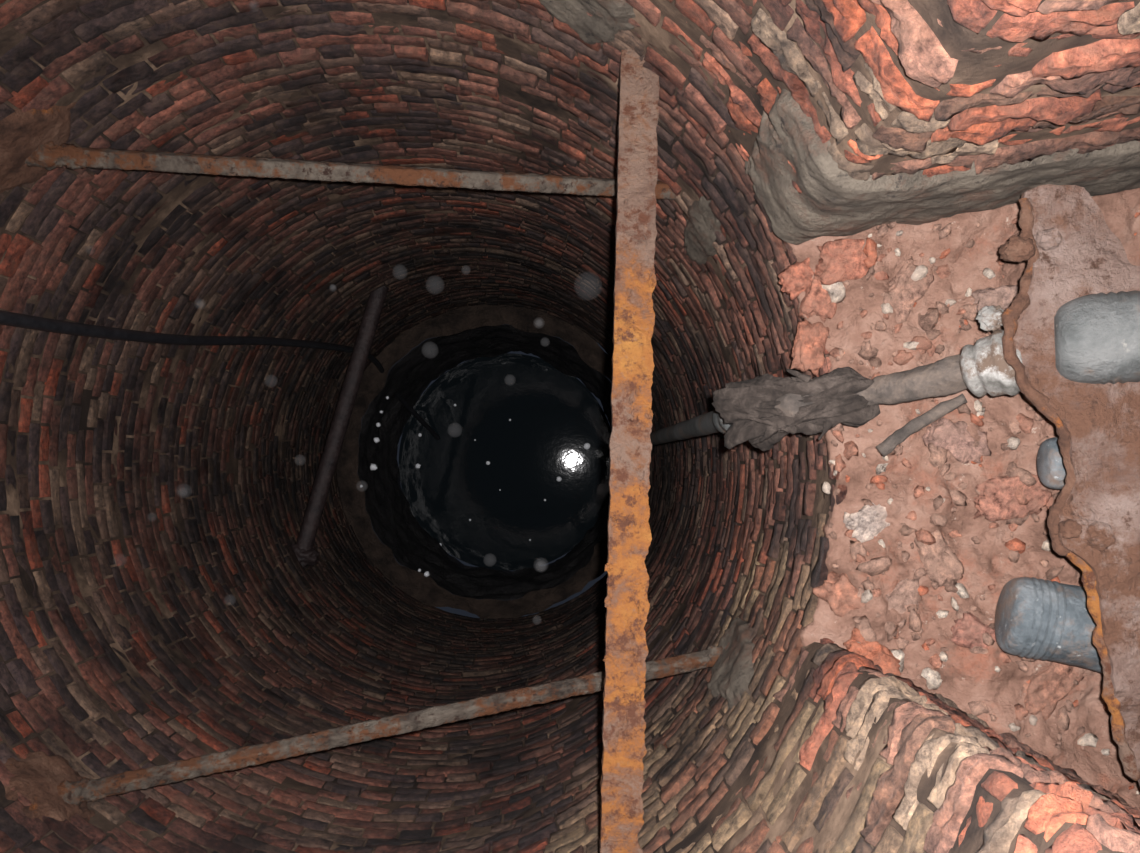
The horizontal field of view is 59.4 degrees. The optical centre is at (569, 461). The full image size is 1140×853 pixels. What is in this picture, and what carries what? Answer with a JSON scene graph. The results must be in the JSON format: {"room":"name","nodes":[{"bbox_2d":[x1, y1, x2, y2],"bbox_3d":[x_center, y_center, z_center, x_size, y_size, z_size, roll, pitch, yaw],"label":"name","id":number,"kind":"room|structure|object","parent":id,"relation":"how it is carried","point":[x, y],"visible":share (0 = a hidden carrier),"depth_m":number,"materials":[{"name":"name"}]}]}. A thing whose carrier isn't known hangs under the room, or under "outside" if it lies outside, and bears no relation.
{"room":"brick well shaft","nodes":[
{"label":"brick well shaft","id":0,"kind":"room"},
{"bbox_2d":[358,324,611,599],"bbox_3d":[-0.576,0.009,8.473,2.148,1.544,2.149,0,90,0],"label":"lining","id":1,"kind":"object","parent":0,"point":[393,522],"visible":0.74,"depth_m":8.35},
{"bbox_2d":[336,304,652,619],"bbox_3d":[-0.576,-0.004,7.684,2.454,0.170,2.455,0,90,0],"label":"stone ledge","id":2,"kind":"object","parent":1,"relation":"on","point":[413,583],"visible":0.7,"depth_m":7.69,"materials":[{"name":"brown stone"}]},
{"bbox_2d":[360,396,429,576],"bbox_3d":[-1.418,0.228,7.700,0.373,0.047,1.426,-13,90,0],"label":"pebbles","id":3,"kind":"object","parent":2,"relation":"on","point":[376,439],"visible":1,"depth_m":7.69,"materials":[{"name":"white stone"}]},
{"bbox_2d":[399,353,610,570],"bbox_3d":[-0.576,0.000,9.200,2.000,0.001,2.000,0,90,0],"label":"water","id":4,"kind":"object","parent":1,"relation":"in","point":[552,414],"visible":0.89,"depth_m":9.20,"materials":[{"name":"black liquid"}]},
{"bbox_2d":[416,404,589,545],"bbox_3d":[-0.616,0.122,9.190,1.607,0.014,1.317,0,90,0],"label":"floating debris","id":5,"kind":"object","parent":4,"relation":"on","point":[586,445],"visible":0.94,"depth_m":9.19,"materials":[{"name":"white"}]},
{"bbox_2d":[0,0,1139,852],"bbox_3d":[0.051,0.003,4.240,3.747,6.920,2.485,0,90,0],"label":"wall","id":6,"kind":"structure","parent":0,"point":[158,605],"depth_m":3.21,"materials":[{"name":"brick"}]},
{"bbox_2d":[0,102,76,192],"bbox_3d":[-1.454,-0.837,2.652,0.064,0.400,0.387,44,90,0],"label":"crust","id":7,"kind":"object","parent":6,"relation":"attached to","point":[21,133],"visible":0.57,"depth_m":2.63,"materials":[{"name":"brown concrete"}]},
{"bbox_2d":[4,751,94,822],"bbox_3d":[-1.392,0.877,2.679,0.306,0.350,0.055,42,90,0],"label":"crust","id":8,"kind":"object","parent":6,"relation":"attached to","point":[37,777],"visible":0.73,"depth_m":2.64,"materials":[{"name":"brown concrete"}]},
{"bbox_2d":[0,310,439,439],"bbox_3d":[-1.357,-0.497,5.918,0.555,6.683,0.458,23,90,0],"label":"hose","id":9,"kind":"object","parent":6,"relation":"attached to","point":[8,318],"visible":0.88,"depth_m":4.00,"materials":[{"name":"rubber"}]},
{"bbox_2d":[291,286,388,567],"bbox_3d":[-1.379,-0.208,6.072,0.214,0.226,1.803,18,90,0],"label":"crossbar","id":10,"kind":"object","parent":6,"relation":"attached to","point":[304,549],"visible":0.95,"depth_m":6.05,"materials":[{"name":"grey metal"}]},
{"bbox_2d":[25,141,675,199],"bbox_3d":[-0.585,-0.827,2.850,1.811,0.390,0.076,0,90,0],"label":"crossbar","id":11,"kind":"object","parent":6,"relation":"attached to","point":[49,156],"visible":0.91,"depth_m":2.81,"materials":[{"name":"metal"}]},
{"bbox_2d":[57,646,722,804],"bbox_3d":[-0.456,0.742,2.868,1.947,0.445,0.082,-10,90,0],"label":"crossbar","id":12,"kind":"object","parent":6,"relation":"attached to","point":[84,790],"visible":0.88,"depth_m":2.83,"materials":[{"name":"metal"}]},
{"bbox_2d":[538,0,635,46],"bbox_3d":[0.030,-1.042,2.250,0.334,0.500,0.053,31,90,0],"label":"cement patch","id":13,"kind":"object","parent":6,"relation":"attached to","point":[608,17],"visible":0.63,"depth_m":2.30,"materials":[{"name":"grey concrete"}]},
{"bbox_2d":[599,49,659,852],"bbox_3d":[0.136,0.008,2.295,0.106,0.238,1.986,1,90,0],"label":"beam","id":14,"kind":"structure","parent":6,"relation":"attached to","point":[627,605],"depth_m":2.27,"materials":[{"name":"brown metal"}]},
{"bbox_2d":[684,196,722,270],"bbox_3d":[0.405,-0.703,3.076,0.056,0.905,0.180,-34,90,0],"label":"cement patch","id":15,"kind":"object","parent":6,"relation":"attached to","point":[699,238],"visible":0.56,"depth_m":2.98,"materials":[{"name":"grey concrete"}]},
{"bbox_2d":[707,618,756,708],"bbox_3d":[0.478,0.574,2.897,0.069,0.915,0.281,28,90,0],"label":"cement patch","id":16,"kind":"object","parent":6,"relation":"attached to","point":[732,674],"visible":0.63,"depth_m":2.82,"materials":[{"name":"grey concrete"}]},
{"bbox_2d":[650,290,1139,456],"bbox_3d":[1.110,-0.209,5.336,1.547,7.727,0.278,-8,90,0],"label":"pipe","id":17,"kind":"object","parent":6,"relation":"attached to","point":[1097,336],"visible":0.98,"depth_m":2.10,"materials":[{"name":"grey metal"}]},
{"bbox_2d":[744,89,1139,244],"bbox_3d":[0.912,-0.664,2.090,1.119,0.575,0.331,0,90,0],"label":"cement haunch","id":18,"kind":"object","parent":6,"relation":"attached to","point":[831,202],"visible":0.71,"depth_m":2.00,"materials":[{"name":"grey concrete"}]},
{"bbox_2d":[999,184,1139,785],"bbox_3d":[1.143,0.120,1.905,0.566,0.127,1.332,-4,90,0],"label":"plate","id":19,"kind":"object","parent":6,"relation":"attached to","point":[1070,251],"visible":0.91,"depth_m":1.90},
{"bbox_2d":[782,188,1139,807],"bbox_3d":[1.209,0.180,2.296,1.442,0.296,1.951,0,90,0],"label":"floor","id":20,"kind":"structure","parent":0,"point":[966,676],"depth_m":2.29,"materials":[{"name":"soil"}]},
{"bbox_2d":[778,196,1139,793],"bbox_3d":[0.988,0.069,2.277,1.008,0.222,1.479,0,90,0],"label":"rubble","id":21,"kind":"object","parent":20,"relation":"on","point":[1016,495],"visible":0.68,"depth_m":2.27,"materials":[{"name":"stone"}]},
{"bbox_2d":[995,577,1102,672],"bbox_3d":[1.397,0.414,2.099,0.947,0.307,0.176,11,90,0],"label":"plastic bottle","id":22,"kind":"object","parent":20,"relation":"on","point":[1035,618],"visible":0.74,"depth_m":2.09,"materials":[{"name":"plastic"}]},
{"bbox_2d":[1037,437,1066,488],"bbox_3d":[1.427,0.002,2.068,0.859,0.210,0.120,0,90,0],"label":"bottle","id":23,"kind":"object","parent":20,"relation":"on","point":[1051,470],"visible":0.15,"depth_m":2.09,"materials":[{"name":"grey plastic"}]}
]}

